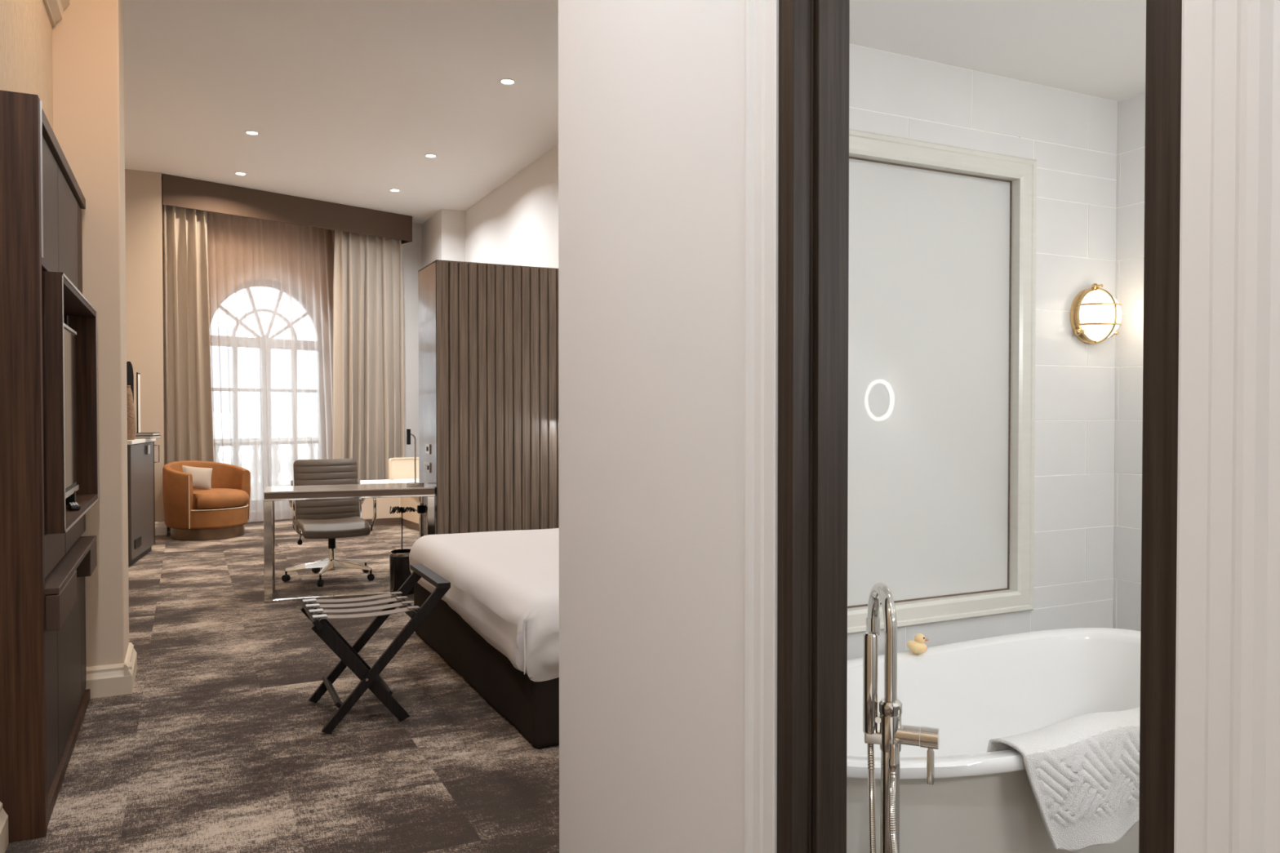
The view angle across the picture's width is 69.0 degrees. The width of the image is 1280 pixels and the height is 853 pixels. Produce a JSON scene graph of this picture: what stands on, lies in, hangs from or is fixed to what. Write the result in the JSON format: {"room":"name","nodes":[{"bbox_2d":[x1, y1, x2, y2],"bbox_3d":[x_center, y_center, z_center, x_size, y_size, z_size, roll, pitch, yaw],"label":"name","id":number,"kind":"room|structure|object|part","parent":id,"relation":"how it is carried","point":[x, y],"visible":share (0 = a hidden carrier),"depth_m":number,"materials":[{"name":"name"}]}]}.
{"room":"hotel room","nodes":[
{"label":"hotel room","id":0,"kind":"room"},
{"bbox_2d":[0,0,53,130],"bbox_3d":[-1.305,-0.590,1.229,0.200,3.780,6.570,0,1,-26],"label":"wall","id":1,"kind":"structure","parent":0,"point":[25,25],"depth_m":3.53,"materials":[{"name":"paint"}]},
{"bbox_2d":[0,801,8,852],"bbox_3d":[-0.853,1.240,0.600,0.034,0.140,4.990,0,1,-26],"label":"baseboard","id":2,"kind":"structure","parent":1,"relation":"attached to","point":[4,842],"depth_m":2.79,"materials":[{"name":"beige wood"}]},
{"bbox_2d":[43,0,70,26],"bbox_3d":[-1.184,-1.831,1.268,0.070,0.140,6.570,0,1,-26],"label":"trim","id":3,"kind":"structure","parent":1,"relation":"attached to","point":[55,8],"depth_m":4.13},
{"bbox_2d":[52,0,128,666],"bbox_3d":[-3.022,-0.679,4.284,1.132,3.860,0.430,0,1,-26],"label":"wall pillar","id":4,"kind":"structure","parent":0,"point":[88,41],"depth_m":4.31,"materials":[{"name":"beige paint"}]},
{"bbox_2d":[85,642,137,698],"bbox_3d":[-2.609,1.178,4.497,0.296,0.140,0.464,0,1,-26],"label":"baseboard","id":5,"kind":"structure","parent":4,"relation":"attached to","point":[116,679],"depth_m":4.33,"materials":[{"name":"white wood"}]},
{"bbox_2d":[124,168,164,522],"bbox_3d":[-5.750,-0.770,9.935,1.185,3.860,0.580,0,1,-26],"label":"wall","id":6,"kind":"structure","parent":0,"point":[143,188],"depth_m":9.86,"materials":[{"name":"beige paint"}]},
{"bbox_2d":[155,521,167,535],"bbox_3d":[-5.469,1.093,9.760,0.910,0.140,0.034,0,1,-26],"label":"baseboard","id":7,"kind":"structure","parent":6,"relation":"attached to","point":[161,529],"depth_m":9.93,"materials":[{"name":"white wood"}]},
{"bbox_2d":[4,518,559,852],"bbox_3d":[-1.863,1.271,6.122,4.800,0.100,15.800,0,1,-26],"label":"floor","id":8,"kind":"structure","parent":0,"point":[218,744],"depth_m":3.72,"materials":[{"name":"carpet"}]},
{"bbox_2d":[0,89,98,843],"bbox_3d":[-2.227,0.118,3.556,0.172,2.290,1.570,0,1,-26],"label":"wardrobe","id":9,"kind":"object","parent":8,"relation":"on","point":[46,561],"visible":0.99,"depth_m":2.87,"materials":[{"name":"brown wood"}]},
{"bbox_3d":[-1.912,0.129,2.861,0.130,2.290,0.045,0,1,-26],"label":"panel","id":10,"kind":"part","parent":9,"relation":"part of","materials":[{"name":"brown wood"}]},
{"bbox_3d":[-2.028,-0.750,3.166,0.020,0.438,0.621,0,1,-26],"label":"door","id":11,"kind":"part","parent":9,"relation":"part of","materials":[{"name":"brown wood"}]},
{"bbox_3d":[-1.996,0.917,3.127,0.020,0.605,0.475,0,1,-26],"label":"door","id":12,"kind":"part","parent":9,"relation":"part of","materials":[{"name":"paint"}]},
{"bbox_3d":[-2.045,0.425,3.224,0.024,0.145,0.705,0,1,-26],"label":"drawer","id":13,"kind":"part","parent":9,"relation":"part of","materials":[{"name":"brown wood"}]},
{"bbox_3d":[-2.258,-1.005,3.547,0.125,0.045,1.525,0,1,-26],"label":"rail","id":14,"kind":"part","parent":9,"relation":"part of","materials":[{"name":"brown wood"}]},
{"bbox_3d":[-2.321,-0.760,3.767,0.020,0.438,0.703,0,1,-26],"label":"door","id":15,"kind":"part","parent":9,"relation":"part of","materials":[{"name":"brown wood"}]},
{"bbox_3d":[-2.285,0.908,3.719,0.020,0.605,0.829,0,1,-26],"label":"door","id":16,"kind":"part","parent":9,"relation":"part of","materials":[{"name":"paint"}]},
{"bbox_2d":[44,535,96,595],"bbox_3d":[-2.205,0.508,3.512,0.168,0.020,1.370,0,1,-26],"label":"shelf","id":17,"kind":"object","parent":9,"relation":"attached to","point":[60,577],"depth_m":3.34,"materials":[{"name":"brown wood"}]},
{"bbox_2d":[63,323,79,504],"bbox_3d":[-2.166,-0.036,3.461,0.060,0.697,0.880,0,1,-26],"label":"television","id":18,"kind":"object","parent":9,"relation":"in","point":[71,486],"visible":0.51,"depth_m":3.66,"materials":[{"name":"black plastic"}]},
{"bbox_2d":[66,502,80,510],"bbox_3d":[-2.152,0.302,3.540,0.034,0.020,0.170,-1,1,-35],"label":"remote control","id":19,"kind":"object","parent":9,"relation":"on","point":[72,505],"visible":1,"depth_m":3.48,"materials":[{"name":"black plastic"}]},
{"bbox_3d":[-2.359,0.415,3.867,0.024,0.145,0.714,0,1,-26],"label":"drawer","id":20,"kind":"part","parent":9,"relation":"part of","materials":[{"name":"brown wood"}]},
{"bbox_3d":[-2.517,-0.766,4.168,0.020,0.438,0.179,0,1,-26],"label":"door","id":21,"kind":"part","parent":9,"relation":"part of","materials":[{"name":"brown wood"}]},
{"bbox_3d":[-2.513,0.900,4.186,0.020,0.605,0.199,0,1,-26],"label":"door","id":22,"kind":"part","parent":9,"relation":"part of","materials":[{"name":"paint"}]},
{"bbox_3d":[-2.536,0.409,4.231,0.024,0.145,0.084,0,1,-26],"label":"drawer","id":23,"kind":"part","parent":9,"relation":"part of","materials":[{"name":"brown wood"}]},
{"bbox_2d":[127,438,159,567],"bbox_3d":[-4.717,0.649,8.275,0.651,1.075,1.078,0,1,-18],"label":"base cabinet","id":24,"kind":"object","parent":8,"relation":"on","point":[140,451],"visible":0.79,"depth_m":8.24,"materials":[{"name":"paint"}]},
{"bbox_2d":[126,361,133,401],"bbox_3d":[-4.553,-0.233,8.262,0.052,0.690,0.280,0,1,-16],"label":"arched mirror","id":25,"kind":"object","parent":24,"relation":"on","point":[130,375],"visible":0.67,"depth_m":8.28,"materials":[{"name":"black mirror"}]},
{"bbox_2d":[126,385,136,439],"bbox_3d":[-4.420,-0.120,8.035,0.124,0.470,0.124,0,1,-26],"label":"vase","id":26,"kind":"object","parent":24,"relation":"on","point":[131,429],"visible":0.64,"depth_m":8.01,"materials":[{"name":"beige ceramic"}]},
{"bbox_3d":[-4.365,1.009,8.099,0.008,0.080,0.260,0,1,-18],"label":"vent plate","id":27,"kind":"part","parent":24,"relation":"part of","materials":[{"name":"black plastic"}]},
{"bbox_2d":[136,372,140,432],"bbox_3d":[-4.602,-0.193,8.546,0.012,0.600,0.200,0,1,-23],"label":"picture frame","id":28,"kind":"object","parent":24,"relation":"on","point":[138,375],"visible":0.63,"depth_m":8.48,"materials":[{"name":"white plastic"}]},
{"bbox_2d":[137,373,140,432],"bbox_3d":[-4.597,-0.193,8.548,0.002,0.570,0.176,0,1,-23],"label":"print","id":29,"kind":"object","parent":28,"relation":"attached to","point":[139,375],"depth_m":8.54},
{"bbox_2d":[135,435,161,438],"bbox_3d":[-4.514,0.095,8.504,0.180,0.025,0.240,0,1,-6],"label":"book","id":30,"kind":"object","parent":24,"relation":"on","point":[155,436],"visible":0.57,"depth_m":8.40,"materials":[{"name":"white paper"}]},
{"bbox_2d":[135,432,159,435],"bbox_3d":[-4.518,0.069,8.513,0.180,0.025,0.240,0,1,-15],"label":"book","id":31,"kind":"object","parent":30,"relation":"on","point":[136,433],"visible":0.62,"depth_m":8.41,"materials":[{"name":"white paper"}]},
{"bbox_3d":[-4.619,0.630,8.832,0.020,0.975,0.056,0,1,-18],"label":"door","id":32,"kind":"part","parent":24,"relation":"part of","materials":[{"name":"paint"}]},
{"bbox_3d":[-4.585,0.257,8.835,0.051,0.172,0.012,0,1,-18],"label":"handle","id":33,"kind":"part","parent":24,"relation":"part of","materials":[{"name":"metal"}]},
{"bbox_2d":[162,460,251,540],"bbox_3d":[-4.577,0.766,9.866,0.851,0.789,0.827,0,1,-26],"label":"armchair","id":34,"kind":"object","parent":8,"relation":"on","point":[221,512],"visible":0.98,"depth_m":9.57,"materials":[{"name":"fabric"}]},
{"bbox_2d":[182,465,212,489],"bbox_3d":[-4.662,0.542,9.797,0.329,0.277,0.130,-1,1,-37],"label":"throw pillow","id":35,"kind":"object","parent":34,"relation":"on","point":[202,477],"visible":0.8,"depth_m":9.78,"materials":[{"name":"beige fabric"}]},
{"bbox_3d":[-4.572,0.944,9.858,0.780,0.195,0.780,0,1,-26],"label":"seat","id":36,"kind":"part","parent":34,"relation":"part of","materials":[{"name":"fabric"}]},
{"bbox_2d":[192,488,248,509],"bbox_3d":[-4.535,0.755,9.837,0.722,0.182,0.640,0,1,27],"label":"seat cushion","id":37,"kind":"object","parent":34,"relation":"on","point":[214,498],"depth_m":9.62,"materials":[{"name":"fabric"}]},
{"bbox_2d":[281,458,377,586],"bbox_3d":[-2.457,0.737,7.343,0.693,0.928,0.705,0,1,-26],"label":"office chair","id":38,"kind":"object","parent":8,"relation":"on","point":[330,519],"visible":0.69,"depth_m":7.47,"materials":[{"name":"grey leather"}]},
{"bbox_3d":[-2.705,0.661,7.257,0.055,0.272,0.483,0,1,-26],"label":"armrest","id":39,"kind":"part","parent":38,"relation":"part of","materials":[{"name":"silver metal"}]},
{"bbox_3d":[-2.661,0.798,7.222,0.014,0.035,0.470,0,1,-26],"label":"frame","id":40,"kind":"part","parent":38,"relation":"part of","materials":[{"name":"silver metal"}]},
{"bbox_3d":[-2.609,0.887,7.143,0.040,0.046,0.040,0,1,-26],"label":"knob","id":41,"kind":"part","parent":38,"relation":"part of","materials":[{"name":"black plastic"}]},
{"bbox_3d":[-2.598,1.086,7.281,0.326,0.075,0.060,0,1,-26],"label":"star leg","id":42,"kind":"part","parent":38,"relation":"part of","materials":[{"name":"silver metal"}]},
{"bbox_3d":[-2.419,1.087,7.173,0.051,0.075,0.325,0,1,-4],"label":"star leg","id":43,"kind":"part","parent":38,"relation":"part of","materials":[{"name":"silver metal"}]},
{"bbox_3d":[-2.547,0.541,7.582,0.500,0.543,0.190,0,1,-26],"label":"backrest","id":44,"kind":"part","parent":38,"relation":"part of","materials":[{"name":"grey leather"}]},
{"bbox_3d":[-2.412,0.792,7.310,0.500,0.109,0.530,0,1,-26],"label":"seat","id":45,"kind":"part","parent":38,"relation":"part of","materials":[{"name":"grey leather"}]},
{"bbox_3d":[-2.336,1.082,7.510,0.051,0.075,0.325,1,1,32],"label":"star leg","id":46,"kind":"part","parent":38,"relation":"part of","materials":[{"name":"silver metal"}]},
{"bbox_3d":[-2.255,1.085,7.311,0.325,0.075,0.051,0,1,14],"label":"star leg","id":47,"kind":"part","parent":38,"relation":"part of","materials":[{"name":"silver metal"}]},
{"bbox_3d":[-2.317,0.616,7.709,0.014,0.368,0.145,0,1,-26],"label":"frame","id":48,"kind":"part","parent":38,"relation":"part of","materials":[{"name":"silver metal"}]},
{"bbox_3d":[-2.192,0.657,7.508,0.055,0.272,0.483,0,1,-26],"label":"armrest","id":49,"kind":"part","parent":38,"relation":"part of","materials":[{"name":"silver metal"}]},
{"bbox_2d":[263,483,435,602],"bbox_3d":[-2.131,0.827,6.856,1.162,0.765,0.506,0,1,-20],"label":"writing desk","id":50,"kind":"object","parent":8,"relation":"on","point":[272,494],"visible":0.74,"depth_m":6.62,"materials":[{"name":"silver wood"}]},
{"bbox_3d":[-2.575,0.866,6.450,0.055,0.701,0.038,0,1,-20],"label":"leg","id":51,"kind":"part","parent":50,"relation":"part of","materials":[{"name":"silver metal"}]},
{"bbox_3d":[-2.731,0.858,6.891,0.055,0.701,0.038,0,1,-20],"label":"leg","id":52,"kind":"part","parent":50,"relation":"part of","materials":[{"name":"silver metal"}]},
{"bbox_3d":[-2.053,1.206,6.641,1.052,0.014,0.038,0,1,-20],"label":"floor rail","id":53,"kind":"part","parent":50,"relation":"part of","materials":[{"name":"silver metal"}]},
{"bbox_3d":[-2.057,0.505,6.642,1.162,0.014,0.063,0,1,-20],"label":"chrome rail","id":54,"kind":"part","parent":50,"relation":"part of","materials":[{"name":"silver metal"}]},
{"bbox_2d":[406,429,423,486],"bbox_3d":[-1.671,0.231,6.922,0.128,0.425,0.128,0,1,-26],"label":"desk lamp","id":55,"kind":"object","parent":50,"relation":"on","point":[408,431],"visible":1,"depth_m":6.89,"materials":[{"name":"metal"}]},
{"bbox_3d":[-1.712,0.076,6.892,0.026,0.115,0.026,0,1,-26],"label":"lamp shade","id":56,"kind":"part","parent":55,"relation":"part of","materials":[{"name":"black plastic"}]},
{"bbox_3d":[-1.685,0.238,6.915,0.041,0.371,0.012,0,1,-26],"label":"stem","id":57,"kind":"part","parent":55,"relation":"part of","materials":[{"name":"silver metal"}]},
{"bbox_3d":[-1.688,0.852,7.262,0.055,0.701,0.038,0,1,-20],"label":"leg","id":58,"kind":"part","parent":50,"relation":"part of","materials":[{"name":"silver metal"}]},
{"bbox_3d":[-1.532,0.860,6.821,0.055,0.701,0.038,0,1,-20],"label":"leg","id":59,"kind":"part","parent":50,"relation":"part of","materials":[{"name":"silver metal"}]},
{"bbox_2d":[299,563,450,733],"bbox_3d":[-1.176,0.959,4.110,0.567,0.589,0.550,0,1,-26],"label":"luggage rack","id":60,"kind":"object","parent":8,"relation":"on","point":[370,677],"visible":1,"depth_m":3.96,"materials":[{"name":"black wood"}]},
{"bbox_3d":[-1.412,0.801,3.992,0.041,0.047,0.490,0,1,-26],"label":"strap rail","id":61,"kind":"part","parent":60,"relation":"part of","materials":[{"name":"black wood"}]},
{"bbox_3d":[-1.338,1.017,4.251,0.398,0.468,0.022,0,1,-26],"label":"leg","id":62,"kind":"part","parent":60,"relation":"part of","materials":[{"name":"black wood"}]},
{"bbox_3d":[-1.165,1.023,3.897,0.398,0.468,0.022,0,1,-26],"label":"leg","id":63,"kind":"part","parent":60,"relation":"part of","materials":[{"name":"black wood"}]},
{"bbox_3d":[-1.259,0.956,4.320,0.532,0.588,0.022,0,1,-26],"label":"leg","id":64,"kind":"part","parent":60,"relation":"part of","materials":[{"name":"black wood"}]},
{"bbox_3d":[-1.052,0.800,4.168,0.041,0.047,0.450,0,1,-26],"label":"strap rail","id":65,"kind":"part","parent":60,"relation":"part of","materials":[{"name":"black wood"}]},
{"bbox_3d":[-0.954,0.674,4.214,0.055,0.024,0.550,0,1,-26],"label":"handle","id":66,"kind":"part","parent":60,"relation":"part of","materials":[{"name":"black wood"}]},
{"bbox_2d":[359,457,419,531],"bbox_3d":[-2.639,0.766,10.865,1.570,0.757,1.420,0,1,-26],"label":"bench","id":67,"kind":"object","parent":8,"relation":"on","point":[401,470],"visible":0.2,"depth_m":10.81,"materials":[{"name":"beige fabric"}]},
{"bbox_3d":[-2.760,0.550,11.481,0.665,0.330,0.120,0,1,-26],"label":"panel","id":68,"kind":"part","parent":67,"relation":"part of","materials":[{"name":"beige fabric"}]},
{"bbox_2d":[389,548,413,595],"bbox_3d":[-1.718,1.059,6.790,0.216,0.303,0.216,0,1,-26],"label":"waste bin","id":69,"kind":"object","parent":8,"relation":"on","point":[399,562],"visible":0.56,"depth_m":6.70,"materials":[{"name":"black metal"}]},
{"bbox_2d":[390,505,425,549],"bbox_3d":[-1.774,0.898,7.240,0.314,0.589,0.161,0,1,24],"label":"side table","id":70,"kind":"object","parent":8,"relation":"on","point":[420,508],"visible":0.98,"depth_m":7.24,"materials":[{"name":"black plastic"}]},
{"bbox_3d":[-1.870,0.917,7.287,0.011,0.549,0.060,-1,1,-37],"label":"cord","id":71,"kind":"part","parent":70,"relation":"part of","materials":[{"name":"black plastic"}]},
{"bbox_3d":[-1.851,0.648,7.264,0.195,0.058,0.049,0,1,-26],"label":"cord","id":72,"kind":"part","parent":70,"relation":"part of","materials":[{"name":"black plastic"}]},
{"bbox_2d":[408,528,559,748],"bbox_3d":[-0.034,0.664,5.028,2.052,1.150,2.352,0,1,-26],"label":"double bed","id":73,"kind":"object","parent":8,"relation":"on","point":[496,624],"visible":0.3,"depth_m":4.13,"materials":[{"name":"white fabric"}]},
{"bbox_2d":[408,528,559,681],"bbox_3d":[-0.012,0.808,4.944,2.014,0.352,2.178,0,1,-26],"label":"duvet","id":74,"kind":"object","parent":73,"relation":"on","point":[503,594],"depth_m":4.19,"materials":[{"name":"white fabric"}]},
{"bbox_2d":[417,259,559,536],"bbox_3d":[-0.915,-0.011,7.385,1.565,2.424,0.594,0,1,-26],"label":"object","id":75,"kind":"structure","parent":8,"relation":"on","point":[489,424],"depth_m":6.98,"materials":[{"name":"brown wood"}]},
{"bbox_3d":[-1.612,0.309,7.053,0.009,0.075,0.180,0,1,-26],"label":"socket plate","id":76,"kind":"part","parent":75,"relation":"part of","materials":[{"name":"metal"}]},
{"bbox_3d":[-1.601,0.169,7.028,0.009,0.075,0.130,0,1,-26],"label":"socket plate","id":77,"kind":"part","parent":75,"relation":"part of","materials":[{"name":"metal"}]},
{"bbox_3d":[-1.606,-0.004,7.053,0.006,2.420,0.585,0,1,-26],"label":"panel","id":78,"kind":"part","parent":75,"relation":"part of","materials":[{"name":"paint"}]},
{"bbox_2d":[123,0,558,224],"bbox_3d":[-2.773,-2.718,7.923,5.000,0.100,11.250,0,1,-26],"label":"ceiling","id":79,"kind":"structure","parent":0,"point":[346,100],"depth_m":7.44,"materials":[{"name":"paint"}]},
{"bbox_2d":[234,172,246,175],"bbox_3d":[-4.261,-2.697,9.936,0.120,0.007,0.120,0,1,-26],"label":"recessed light","id":80,"kind":"object","parent":79,"relation":"in","point":[236,173],"visible":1,"depth_m":9.92,"materials":[{"name":"beige"}]},
{"bbox_2d":[244,130,259,134],"bbox_3d":[-3.531,-2.674,8.477,0.120,0.007,0.120,0,1,-26],"label":"recessed light","id":81,"kind":"object","parent":79,"relation":"in","point":[251,132],"visible":1,"depth_m":8.47,"materials":[{"name":"beige"}]},
{"bbox_2d":[161,173,412,244],"bbox_3d":[-4.187,-2.555,11.181,0.450,0.328,3.045,1,1,44],"label":"valance","id":82,"kind":"object","parent":79,"relation":"attached to","point":[177,191],"visible":0.97,"depth_m":10.86,"materials":[{"name":"wood"}]},
{"bbox_2d":[161,199,213,530],"bbox_3d":[-4.976,-0.671,10.272,0.185,3.590,0.601,1,1,44],"label":"drape","id":83,"kind":"object","parent":82,"relation":"hanging from","point":[187,373],"visible":0.73,"depth_m":10.27,"materials":[{"name":"fabric"}]},
{"bbox_2d":[206,211,298,522],"bbox_3d":[-4.612,-0.676,10.869,0.055,3.600,1.360,1,1,44],"label":"sheer curtain","id":84,"kind":"object","parent":82,"relation":"hanging from","point":[253,370],"visible":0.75,"depth_m":10.95,"materials":[{"name":"white fabric"}]},
{"bbox_2d":[288,223,334,459],"bbox_3d":[-3.861,-0.689,11.708,0.057,3.600,1.290,1,1,44],"label":"sheer curtain","id":85,"kind":"object","parent":82,"relation":"hanging from","point":[311,248],"visible":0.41,"depth_m":11.53,"materials":[{"name":"white fabric"}]},
{"bbox_2d":[332,230,404,479],"bbox_3d":[-3.434,-0.696,11.856,0.204,3.591,0.980,1,1,44],"label":"drape","id":86,"kind":"object","parent":82,"relation":"hanging from","point":[368,426],"visible":0.83,"depth_m":11.84,"materials":[{"name":"fabric"}]},
{"bbox_3d":[-3.134,-2.572,12.267,0.430,0.328,0.020,1,1,44],"label":"return panel","id":87,"kind":"part","parent":82,"relation":"part of","materials":[{"name":"wood"}]},
{"bbox_2d":[389,188,399,191],"bbox_3d":[-2.812,-2.709,10.682,0.120,0.007,0.120,0,1,-26],"label":"recessed light","id":88,"kind":"object","parent":79,"relation":"in","point":[391,189],"visible":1,"depth_m":10.68,"materials":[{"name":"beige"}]},
{"bbox_2d":[424,153,436,157],"bbox_3d":[-2.077,-2.686,9.241,0.120,0.007,0.120,0,1,-26],"label":"recessed light","id":89,"kind":"object","parent":79,"relation":"in","point":[428,155],"visible":1,"depth_m":9.23,"materials":[{"name":"beige"}]},
{"bbox_2d":[499,78,515,84],"bbox_3d":[-1.019,-2.652,7.164,0.120,0.007,0.120,0,1,-26],"label":"recessed light","id":90,"kind":"object","parent":79,"relation":"in","point":[504,81],"visible":1,"depth_m":7.15,"materials":[{"name":"beige"}]},
{"bbox_2d":[401,222,422,457],"bbox_3d":[-3.056,-0.814,12.639,0.060,3.860,0.530,1,1,44],"label":"wall","id":91,"kind":"structure","parent":0,"point":[411,252],"depth_m":12.57,"materials":[{"name":"grey paint"}]},
{"bbox_2d":[422,208,465,267],"bbox_3d":[-2.699,-0.812,12.480,0.300,3.860,1.580,0,1,-26],"label":"column","id":92,"kind":"structure","parent":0,"point":[443,234],"depth_m":11.78,"materials":[{"name":"grey paint"}]},
{"bbox_2d":[465,144,558,268],"bbox_3d":[-0.574,-0.750,8.693,0.200,3.860,11.050,0,1,-26],"label":"wall","id":93,"kind":"structure","parent":0,"point":[517,223],"depth_m":9.84,"materials":[{"name":"grey paint"}]},
{"bbox_2d":[558,0,739,852],"bbox_3d":[0.054,-0.646,2.207,0.100,3.860,1.122,0,1,-26],"label":"wall","id":94,"kind":"structure","parent":0,"point":[649,90],"depth_m":2.17,"materials":[{"name":"white paint"}]},
{"bbox_2d":[737,0,778,852],"bbox_3d":[0.215,-0.168,1.740,0.025,2.920,0.128,0,1,-26],"label":"trim","id":95,"kind":"structure","parent":94,"relation":"attached to","point":[758,19],"depth_m":1.73,"materials":[{"name":"white paint"}]},
{"bbox_2d":[847,43,1117,660],"bbox_3d":[0.854,0.033,3.142,2.150,2.472,0.202,0,1,-26],"label":"wall","id":96,"kind":"structure","parent":0,"point":[1071,136],"depth_m":3.34,"materials":[{"name":"tile"}]},
{"bbox_2d":[847,128,1036,634],"bbox_3d":[0.720,-0.138,2.987,1.461,1.586,0.078,0,1,-26],"label":"window","id":97,"kind":"structure","parent":96,"relation":"in","point":[942,273],"depth_m":3.14,"materials":[{"name":"glass"}]},
{"bbox_3d":[0.720,0.618,2.999,1.461,0.073,0.078,0,1,-26],"label":"frame trim","id":98,"kind":"part","parent":97,"relation":"part of","materials":[{"name":"stone"}]},
{"bbox_3d":[0.720,-0.895,2.975,1.461,0.073,0.078,0,1,-26],"label":"frame trim","id":99,"kind":"part","parent":97,"relation":"part of","materials":[{"name":"stone"}]},
{"bbox_3d":[1.344,-0.143,3.292,0.073,1.586,0.078,0,1,-26],"label":"frame trim","id":100,"kind":"part","parent":97,"relation":"part of","materials":[{"name":"stone"}]},
{"bbox_2d":[1069,283,1122,344],"bbox_3d":[1.667,-0.410,3.356,0.204,0.221,0.118,0,1,-26],"label":"wall lamp","id":101,"kind":"object","parent":96,"relation":"attached to","point":[1095,315],"visible":1,"depth_m":3.33,"materials":[{"name":"gold metal"}]},
{"bbox_2d":[849,0,1146,101],"bbox_3d":[1.526,-1.230,1.698,2.110,0.100,3.150,0,1,-26],"label":"ceiling","id":102,"kind":"structure","parent":0,"point":[1097,48],"depth_m":2.87,"materials":[{"name":"paint"}]},
{"bbox_2d":[1112,92,1145,631],"bbox_3d":[2.500,0.050,2.082,0.082,2.472,3.150,0,1,-26],"label":"wall","id":103,"kind":"structure","parent":0,"point":[1131,129],"depth_m":3.42,"materials":[{"name":"tile"}]},
{"bbox_3d":[1.521,1.295,1.681,2.050,0.012,3.050,0,1,-26],"label":"floor","id":104,"kind":"structure","parent":0,"visible":0},
{"bbox_2d":[862,582,939,852],"bbox_3d":[0.489,0.795,1.752,0.136,0.993,0.205,0,1,15],"label":"tub filler","id":105,"kind":"object","parent":104,"relation":"on","point":[891,735],"visible":1,"depth_m":1.70,"materials":[{"name":"silver metal"}]},
{"bbox_3d":[0.439,0.537,1.716,0.012,0.012,0.024,0,1,15],"label":"bracket knob","id":106,"kind":"part","parent":105,"relation":"part of","materials":[{"name":"silver metal"}]},
{"bbox_3d":[0.461,0.427,1.776,0.023,0.258,0.162,0,1,1],"label":"spout","id":107,"kind":"part","parent":105,"relation":"part of","materials":[{"name":"silver metal"}]},
{"bbox_3d":[0.525,0.611,1.683,0.014,0.068,0.014,0,1,15],"label":"mixer lever","id":108,"kind":"part","parent":105,"relation":"part of","materials":[{"name":"silver metal"}]},
{"bbox_2d":[846,627,1140,852],"bbox_3d":[0.899,0.961,2.507,1.560,0.636,0.820,0,1,-26],"label":"bathtub","id":109,"kind":"object","parent":104,"relation":"on","point":[978,691],"visible":0.34,"depth_m":2.85,"materials":[{"name":"white ceramic"}]},
{"bbox_2d":[906,633,928,653],"bbox_3d":[0.860,0.671,2.883,0.066,0.060,0.048,0,1,6],"label":"rubber duck","id":110,"kind":"object","parent":109,"relation":"on","point":[917,646],"visible":1,"depth_m":2.87},
{"bbox_2d":[986,706,1140,851],"bbox_3d":[1.036,0.811,2.169,0.506,0.274,0.166,0,1,-26],"label":"hand towel","id":111,"kind":"object","parent":109,"relation":"on","point":[1082,771],"visible":0.75,"depth_m":2.08,"materials":[{"name":"white fabric"}]},
{"bbox_3d":[0.466,-1.967,1.339,0.100,1.030,0.761,0,1,-26],"label":"wall","id":112,"kind":"structure","parent":0,"visible":0},
{"bbox_2d":[777,0,1182,852],"bbox_3d":[0.465,-0.102,1.369,0.110,2.800,0.761,0,1,-26],"label":"door frame","id":113,"kind":"structure","parent":112,"relation":"in","point":[813,188],"depth_m":1.65,"materials":[{"name":"brown wood"}]},
{"bbox_3d":[1.148,-0.570,-0.035,0.100,3.780,2.347,0,1,-26],"label":"wall","id":114,"kind":"structure","parent":0,"visible":0},
{"bbox_2d":[1173,0,1279,852],"bbox_3d":[0.605,-0.155,0.941,0.025,2.920,0.128,0,1,-26],"label":"trim","id":115,"kind":"structure","parent":114,"relation":"attached to","point":[1227,742],"depth_m":0.95,"materials":[{"name":"white wood"}]}
]}

